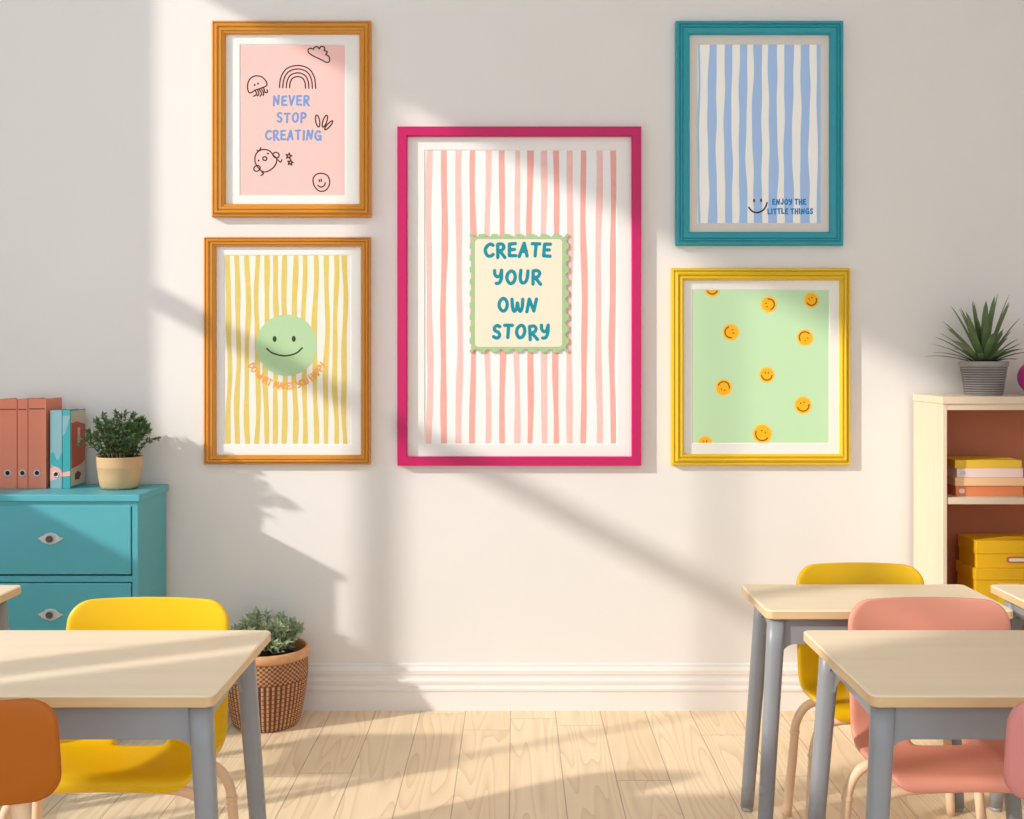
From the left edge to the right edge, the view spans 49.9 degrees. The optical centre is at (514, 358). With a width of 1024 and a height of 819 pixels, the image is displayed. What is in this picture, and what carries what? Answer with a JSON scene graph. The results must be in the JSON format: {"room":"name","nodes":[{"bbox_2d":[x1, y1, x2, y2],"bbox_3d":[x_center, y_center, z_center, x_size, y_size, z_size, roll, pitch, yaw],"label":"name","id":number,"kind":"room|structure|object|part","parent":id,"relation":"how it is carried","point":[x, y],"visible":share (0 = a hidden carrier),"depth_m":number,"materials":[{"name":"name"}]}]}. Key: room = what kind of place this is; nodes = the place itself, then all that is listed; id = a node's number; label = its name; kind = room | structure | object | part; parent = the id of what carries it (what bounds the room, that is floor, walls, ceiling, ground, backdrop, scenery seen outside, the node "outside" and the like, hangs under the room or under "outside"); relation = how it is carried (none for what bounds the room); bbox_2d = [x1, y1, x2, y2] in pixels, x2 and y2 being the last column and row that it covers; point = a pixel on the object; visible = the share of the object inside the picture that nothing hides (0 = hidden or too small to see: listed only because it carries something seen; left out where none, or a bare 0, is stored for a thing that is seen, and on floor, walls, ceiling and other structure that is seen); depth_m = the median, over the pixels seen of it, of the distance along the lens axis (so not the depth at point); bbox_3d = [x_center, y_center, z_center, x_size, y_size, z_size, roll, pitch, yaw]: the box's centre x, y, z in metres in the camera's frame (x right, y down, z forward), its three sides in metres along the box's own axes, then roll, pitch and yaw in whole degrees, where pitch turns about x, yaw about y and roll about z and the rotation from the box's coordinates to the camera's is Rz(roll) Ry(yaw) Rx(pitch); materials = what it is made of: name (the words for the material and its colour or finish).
{"room":"classroom","nodes":[
{"label":"classroom","id":0,"kind":"room"},
{"bbox_2d":[0,0,1023,662],"bbox_3d":[0.075,-0.575,4.475,5.750,3.950,0.150,0,0,0],"label":"wall","id":1,"kind":"structure","parent":0,"point":[106,217],"depth_m":4.40,"materials":[{"name":"paint"}]},
{"bbox_2d":[204,237,370,463],"bbox_3d":[-0.907,-0.033,4.381,0.662,0.904,0.036,0,0,0],"label":"framed poster","id":2,"kind":"object","parent":1,"relation":"attached to","point":[287,320],"visible":1,"depth_m":4.39,"materials":[{"name":"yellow paper"}]},
{"bbox_2d":[212,21,371,217],"bbox_3d":[-0.889,-0.955,4.381,0.633,0.780,0.036,0,0,0],"label":"framed poster","id":3,"kind":"object","parent":1,"relation":"attached to","point":[292,100],"visible":1,"depth_m":4.39,"materials":[{"name":"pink paper"}]},
{"bbox_2d":[397,126,640,465],"bbox_3d":[0.017,-0.250,4.381,0.969,1.347,0.035,0,0,0],"label":"framed poster","id":4,"kind":"object","parent":1,"relation":"attached to","point":[519,247],"visible":1,"depth_m":4.39,"materials":[{"name":"pink paper"}]},
{"bbox_2d":[228,663,815,710],"bbox_3d":[0.075,1.308,4.386,5.350,0.185,0.028,0,0,0],"label":"baseboard","id":5,"kind":"structure","parent":1,"relation":"attached to","point":[330,686],"depth_m":4.38,"materials":[{"name":"white paint"}]},
{"bbox_2d":[675,21,842,245],"bbox_3d":[0.973,-0.898,4.383,0.666,0.892,0.032,0,0,0],"label":"framed poster","id":6,"kind":"object","parent":1,"relation":"attached to","point":[759,104],"visible":1,"depth_m":4.39,"materials":[{"name":"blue paper"}]},
{"bbox_2d":[670,268,849,464],"bbox_3d":[0.978,0.030,4.381,0.712,0.784,0.035,0,0,0],"label":"framed poster","id":7,"kind":"object","parent":1,"relation":"attached to","point":[760,357],"visible":1,"depth_m":4.39,"materials":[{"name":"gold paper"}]},
{"bbox_2d":[0,711,1023,818],"bbox_3d":[0.075,1.450,1.500,5.750,0.100,6.200,0,0,0],"label":"floor","id":8,"kind":"structure","parent":0,"point":[328,764],"depth_m":3.73,"materials":[{"name":"brown wood"}]},
{"bbox_2d":[0,585,20,629],"bbox_3d":[-1.792,1.050,3.236,0.590,0.700,0.376,0,0,0],"label":"school desk","id":9,"kind":"object","parent":8,"relation":"on","point":[7,592],"visible":0.24,"depth_m":3.36,"materials":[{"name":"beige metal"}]},
{"bbox_3d":[-1.568,1.056,3.387,0.099,0.663,0.050,0,0,-28],"label":"leg","id":10,"kind":"part","parent":9,"relation":"part of","materials":[{"name":"silver metal"}]},
{"bbox_2d":[0,698,61,818],"bbox_3d":[-1.054,1.016,2.199,0.403,0.775,0.362,0,0,0],"label":"chair","id":11,"kind":"object","parent":8,"relation":"on","point":[30,754],"visible":1,"depth_m":2.05,"materials":[{"name":"orange plastic"}]},
{"bbox_3d":[-0.912,1.050,2.069,0.116,0.707,0.067,0,0,29],"label":"leg","id":12,"kind":"part","parent":11,"relation":"part of","materials":[{"name":"brown wood"}]},
{"bbox_2d":[0,484,168,739],"bbox_3d":[-1.724,0.949,4.199,0.696,0.903,0.353,0,0,0],"label":"dresser","id":13,"kind":"object","parent":8,"relation":"on","point":[64,549],"visible":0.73,"depth_m":4.04,"materials":[{"name":"teal paint"}]},
{"bbox_2d":[0,398,25,488],"bbox_3d":[-1.944,0.326,4.287,0.070,0.343,0.149,0,0,0],"label":"ring binder","id":14,"kind":"object","parent":13,"relation":"on","point":[9,406],"visible":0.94,"depth_m":4.21,"materials":[{"name":"cardboard"}]},
{"bbox_2d":[18,398,29,488],"bbox_3d":[-1.887,0.326,4.287,0.039,0.343,0.149,0,0,0],"label":"ring binder","id":15,"kind":"object","parent":13,"relation":"on","point":[22,403],"visible":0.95,"depth_m":4.21,"materials":[{"name":"cardboard"}]},
{"bbox_2d":[28,397,61,488],"bbox_3d":[-1.831,0.325,4.287,0.068,0.345,0.149,0,0,0],"label":"ring binder","id":16,"kind":"object","parent":13,"relation":"on","point":[39,409],"visible":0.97,"depth_m":4.21,"materials":[{"name":"cardboard"}]},
{"bbox_3d":[-1.706,0.939,4.030,0.026,0.026,0.014,0,0,0],"label":"knob","id":17,"kind":"part","parent":13,"relation":"part of","materials":[{"name":"grey metal"}]},
{"bbox_3d":[-1.706,0.660,4.030,0.026,0.026,0.014,0,0,0],"label":"knob","id":18,"kind":"part","parent":13,"relation":"part of","materials":[{"name":"grey metal"}]},
{"bbox_3d":[-1.706,0.660,4.040,0.094,0.044,0.008,0,0,0],"label":"handle plate","id":19,"kind":"part","parent":13,"relation":"part of","materials":[{"name":"silver metal"}]},
{"bbox_3d":[-1.706,0.939,4.040,0.094,0.044,0.008,0,0,0],"label":"handle plate","id":20,"kind":"part","parent":13,"relation":"part of","materials":[{"name":"silver metal"}]},
{"bbox_2d":[50,409,70,488],"bbox_3d":[-1.758,0.347,4.287,0.045,0.300,0.149,0,0,0],"label":"ring binder","id":21,"kind":"object","parent":13,"relation":"on","point":[56,439],"visible":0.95,"depth_m":4.21,"materials":[{"name":"teal cardboard"}]},
{"bbox_3d":[-1.723,0.945,4.192,0.622,0.242,0.299,0,0,0],"label":"drawer","id":22,"kind":"part","parent":13,"relation":"part of","materials":[{"name":"teal paint"}]},
{"bbox_3d":[-1.723,0.666,4.192,0.622,0.252,0.299,0,0,0],"label":"drawer","id":23,"kind":"part","parent":13,"relation":"part of","materials":[{"name":"teal paint"}]},
{"bbox_2d":[62,409,84,488],"bbox_3d":[-1.718,0.347,4.288,0.032,0.300,0.148,0,0,0],"label":"ring binder","id":24,"kind":"object","parent":13,"relation":"on","point":[73,420],"visible":0.97,"depth_m":4.24,"materials":[{"name":"cardboard"}]},
{"bbox_2d":[71,410,84,485],"bbox_3d":[-1.703,0.344,4.290,0.002,0.286,0.139,0,0,0],"label":"print","id":25,"kind":"object","parent":24,"relation":"attached to","point":[77,416],"depth_m":4.28},
{"bbox_3d":[-1.724,0.510,4.204,0.696,0.026,0.345,0,0,0],"label":"panel","id":26,"kind":"part","parent":13,"relation":"part of","materials":[{"name":"teal paint"}]},
{"bbox_2d":[76,408,160,489],"bbox_3d":[-1.522,0.342,4.226,0.302,0.310,0.310,0,0,0],"label":"potted shrub","id":27,"kind":"object","parent":13,"relation":"on","point":[121,470],"visible":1,"depth_m":4.17,"materials":[{"name":"green plant"}]},
{"bbox_2d":[96,454,142,489],"bbox_3d":[-1.518,0.435,4.225,0.172,0.124,0.172,0,0,0],"label":"pot","id":28,"kind":"object","parent":13,"relation":"on","point":[115,471],"depth_m":4.16,"materials":[{"name":"beige ceramic"}]},
{"bbox_2d":[0,597,238,818],"bbox_3d":[-0.985,1.024,2.800,0.571,0.756,0.388,0,0,0],"label":"chair","id":29,"kind":"object","parent":8,"relation":"on","point":[87,765],"visible":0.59,"depth_m":2.85,"materials":[{"name":"yellow plastic"}]},
{"bbox_3d":[-1.143,1.211,2.638,0.256,0.382,0.062,0,0,0],"label":"leg","id":30,"kind":"part","parent":29,"relation":"part of","materials":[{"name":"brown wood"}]},
{"bbox_3d":[-1.143,1.211,2.844,0.259,0.381,0.050,0,0,7],"label":"leg","id":31,"kind":"part","parent":29,"relation":"part of","materials":[{"name":"brown wood"}]},
{"bbox_3d":[-0.826,1.211,2.650,0.260,0.382,0.054,0,0,8],"label":"leg","id":32,"kind":"part","parent":29,"relation":"part of","materials":[{"name":"brown wood"}]},
{"bbox_3d":[-0.827,1.211,2.844,0.259,0.381,0.050,0,0,-7],"label":"leg","id":33,"kind":"part","parent":29,"relation":"part of","materials":[{"name":"brown wood"}]},
{"bbox_2d":[0,630,270,818],"bbox_3d":[-1.011,1.050,2.563,0.823,0.700,0.581,0,0,0],"label":"school desk","id":34,"kind":"object","parent":8,"relation":"on","point":[98,684],"visible":0.98,"depth_m":2.46,"materials":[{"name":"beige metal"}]},
{"bbox_3d":[-0.642,1.056,2.310,0.099,0.663,0.050,0,0,28],"label":"leg","id":35,"kind":"part","parent":34,"relation":"part of","materials":[{"name":"silver metal"}]},
{"bbox_3d":[-0.670,1.056,2.817,0.099,0.663,0.050,0,0,-28],"label":"leg","id":36,"kind":"part","parent":34,"relation":"part of","materials":[{"name":"silver metal"}]},
{"bbox_2d":[228,656,308,732],"bbox_3d":[-0.956,1.266,4.228,0.321,0.268,0.321,0,0,0],"label":"basket","id":37,"kind":"object","parent":8,"relation":"on","point":[281,682],"depth_m":4.11,"materials":[{"name":"wicker"}]},
{"bbox_2d":[228,606,309,732],"bbox_3d":[-0.962,1.179,4.229,0.340,0.443,0.355,0,0,0],"label":"plant","id":38,"kind":"object","parent":8,"relation":"on","point":[282,665],"visible":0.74,"depth_m":4.13,"materials":[{"name":"brown wicker"}]},
{"bbox_2d":[741,584,1022,818],"bbox_3d":[1.046,1.050,3.240,0.748,0.700,0.384,0,0,0],"label":"school desk","id":39,"kind":"object","parent":8,"relation":"on","point":[782,614],"visible":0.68,"depth_m":3.19,"materials":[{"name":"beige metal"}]},
{"bbox_3d":[0.743,1.056,3.395,0.099,0.663,0.050,0,0,28],"label":"leg","id":40,"kind":"part","parent":39,"relation":"part of","materials":[{"name":"silver metal"}]},
{"bbox_3d":[0.715,1.056,3.085,0.099,0.663,0.050,0,0,-28],"label":"leg","id":41,"kind":"part","parent":39,"relation":"part of","materials":[{"name":"silver metal"}]},
{"bbox_3d":[1.350,1.056,3.395,0.099,0.663,0.050,0,0,-28],"label":"leg","id":42,"kind":"part","parent":39,"relation":"part of","materials":[{"name":"silver metal"}]},
{"bbox_3d":[1.378,1.056,3.085,0.099,0.663,0.050,0,0,28],"label":"leg","id":43,"kind":"part","parent":39,"relation":"part of","materials":[{"name":"silver metal"}]},
{"bbox_2d":[782,562,986,818],"bbox_3d":[1.086,1.024,3.308,0.530,0.756,0.388,0,0,0],"label":"chair","id":44,"kind":"object","parent":8,"relation":"on","point":[841,572],"visible":0.32,"depth_m":3.42,"materials":[{"name":"yellow plastic"}]},
{"bbox_3d":[0.938,1.211,3.351,0.239,0.381,0.050,0,0,8],"label":"leg","id":45,"kind":"part","parent":44,"relation":"part of","materials":[{"name":"brown wood"}]},
{"bbox_3d":[0.937,1.211,3.157,0.240,0.381,0.054,0,0,-9],"label":"leg","id":46,"kind":"part","parent":44,"relation":"part of","materials":[{"name":"brown wood"}]},
{"bbox_3d":[1.234,1.211,3.351,0.239,0.381,0.050,0,0,-8],"label":"leg","id":47,"kind":"part","parent":44,"relation":"part of","materials":[{"name":"brown wood"}]},
{"bbox_3d":[1.235,1.211,3.157,0.240,0.381,0.054,0,0,9],"label":"leg","id":48,"kind":"part","parent":44,"relation":"part of","materials":[{"name":"brown wood"}]},
{"bbox_2d":[804,630,1023,818],"bbox_3d":[1.088,1.050,2.563,0.749,0.700,0.581,0,0,0],"label":"school desk","id":49,"kind":"object","parent":8,"relation":"on","point":[911,684],"visible":1,"depth_m":2.46,"materials":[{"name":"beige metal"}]},
{"bbox_3d":[0.784,1.056,2.817,0.099,0.663,0.050,0,0,28],"label":"leg","id":50,"kind":"part","parent":49,"relation":"part of","materials":[{"name":"silver metal"}]},
{"bbox_3d":[0.756,1.056,2.310,0.099,0.663,0.050,0,0,-28],"label":"leg","id":51,"kind":"part","parent":49,"relation":"part of","materials":[{"name":"silver metal"}]},
{"bbox_2d":[840,597,1011,818],"bbox_3d":[1.112,1.024,2.800,0.571,0.756,0.388,0,0,0],"label":"chair","id":52,"kind":"object","parent":8,"relation":"on","point":[976,765],"visible":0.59,"depth_m":2.88,"materials":[{"name":"pink plastic"}]},
{"bbox_3d":[0.954,1.211,2.844,0.259,0.381,0.050,0,0,7],"label":"leg","id":53,"kind":"part","parent":52,"relation":"part of","materials":[{"name":"brown wood"}]},
{"bbox_3d":[0.953,1.211,2.650,0.260,0.382,0.054,0,0,-8],"label":"leg","id":54,"kind":"part","parent":52,"relation":"part of","materials":[{"name":"brown wood"}]},
{"bbox_2d":[913,394,1023,629],"bbox_3d":[2.042,0.769,4.222,0.923,1.261,0.306,0,0,0],"label":"bookcase","id":55,"kind":"object","parent":8,"relation":"on","point":[945,425],"visible":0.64,"depth_m":4.33,"materials":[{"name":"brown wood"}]},
{"bbox_3d":[1.594,0.782,4.225,0.018,1.235,0.300,0,0,0],"label":"panel","id":56,"kind":"part","parent":55,"relation":"part of","materials":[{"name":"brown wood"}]},
{"bbox_3d":[2.042,0.153,4.222,0.923,0.028,0.306,0,0,0],"label":"panel","id":57,"kind":"part","parent":55,"relation":"part of","materials":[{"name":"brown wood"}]},
{"bbox_2d":[925,295,1023,395],"bbox_3d":[1.782,-0.057,4.232,0.360,0.393,0.353,0,0,0],"label":"yucca","id":58,"kind":"object","parent":55,"relation":"on","point":[985,375],"visible":1,"depth_m":4.18,"materials":[{"name":"plant"}]},
{"bbox_2d":[958,361,1008,395],"bbox_3d":[1.806,0.074,4.240,0.181,0.130,0.181,0,0,0],"label":"pot","id":59,"kind":"object","parent":55,"relation":"on","point":[986,378],"depth_m":4.17,"materials":[{"name":"ceramic"}]},
{"bbox_2d":[947,484,1022,495],"bbox_3d":[1.778,0.494,4.211,0.253,0.039,0.178,0,0,0],"label":"book","id":60,"kind":"object","parent":55,"relation":"on","point":[951,489],"visible":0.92,"depth_m":4.12,"materials":[{"name":"orange paper"}]},
{"bbox_2d":[947,475,1023,485],"bbox_3d":[1.782,0.460,4.209,0.267,0.031,0.182,0,0,0],"label":"book","id":61,"kind":"object","parent":60,"relation":"on","point":[951,480],"visible":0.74,"depth_m":4.12,"materials":[{"name":"brown paper"}]},
{"bbox_2d":[947,466,1022,477],"bbox_3d":[1.779,0.427,4.210,0.248,0.034,0.181,0,0,0],"label":"book","id":62,"kind":"object","parent":61,"relation":"on","point":[955,472],"visible":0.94,"depth_m":4.12,"materials":[{"name":"white paper"}]},
{"bbox_2d":[947,456,1021,467],"bbox_3d":[1.775,0.395,4.212,0.250,0.031,0.176,0,0,0],"label":"book","id":63,"kind":"object","parent":62,"relation":"on","point":[952,461],"visible":0.91,"depth_m":4.12,"materials":[{"name":"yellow paper"}]},
{"bbox_3d":[2.042,0.526,4.220,0.877,0.025,0.284,0,0,0],"label":"shelf","id":64,"kind":"part","parent":55,"relation":"part of","materials":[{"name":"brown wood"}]},
{"bbox_3d":[2.042,0.178,4.082,0.883,0.022,0.013,0,0,0],"label":"rail","id":65,"kind":"part","parent":55,"relation":"part of","materials":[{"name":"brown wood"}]},
{"bbox_3d":[2.042,0.759,4.368,0.883,1.181,0.010,0,0,0],"label":"panel","id":66,"kind":"part","parent":55,"relation":"part of","materials":[{"name":"brown wood"}]},
{"bbox_2d":[956,560,1023,604],"bbox_3d":[1.901,0.867,4.209,0.358,0.163,0.182,0,0,0],"label":"storage box","id":67,"kind":"object","parent":55,"relation":"on","point":[980,580],"visible":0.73,"depth_m":4.12,"materials":[{"name":"yellow cardboard"}]},
{"bbox_3d":[1.901,0.806,4.209,0.358,0.043,0.182,0,0,0],"label":"lid","id":68,"kind":"part","parent":67,"relation":"part of","materials":[{"name":"yellow cardboard"}]},
{"bbox_2d":[958,534,1023,567],"bbox_3d":[1.901,0.733,4.210,0.347,0.104,0.171,0,0,0],"label":"storage box","id":69,"kind":"object","parent":67,"relation":"on","point":[976,550],"visible":1,"depth_m":4.13,"materials":[{"name":"yellow cardboard"}]},
{"bbox_3d":[1.901,0.706,4.210,0.347,0.050,0.171,0,0,0],"label":"lid","id":70,"kind":"part","parent":69,"relation":"part of","materials":[{"name":"yellow cardboard"}]},
{"bbox_3d":[1.887,0.753,4.127,0.084,0.024,0.005,0,0,0],"label":"handle","id":71,"kind":"part","parent":69,"relation":"part of","materials":[{"name":"beige"}]},
{"bbox_2d":[1017,324,1023,390],"bbox_3d":[2.005,-0.010,4.220,0.144,0.297,0.144,0,0,0],"label":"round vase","id":72,"kind":"object","parent":55,"relation":"on","point":[1020,375],"visible":1,"depth_m":4.21,"materials":[{"name":"pink"}]},
{"bbox_2d":[989,584,1023,811],"bbox_3d":[1.819,1.050,3.240,0.748,0.700,0.384,0,0,0],"label":"school desk","id":73,"kind":"object","parent":8,"relation":"on","point":[1013,594],"visible":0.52,"depth_m":3.37,"materials":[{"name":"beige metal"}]},
{"bbox_2d":[1003,701,1023,799],"bbox_3d":[1.120,1.016,2.199,0.403,0.775,0.362,0,0,0],"label":"chair","id":74,"kind":"object","parent":8,"relation":"on","point":[1013,769],"visible":1,"depth_m":2.06,"materials":[{"name":"pink plastic"}]}
]}

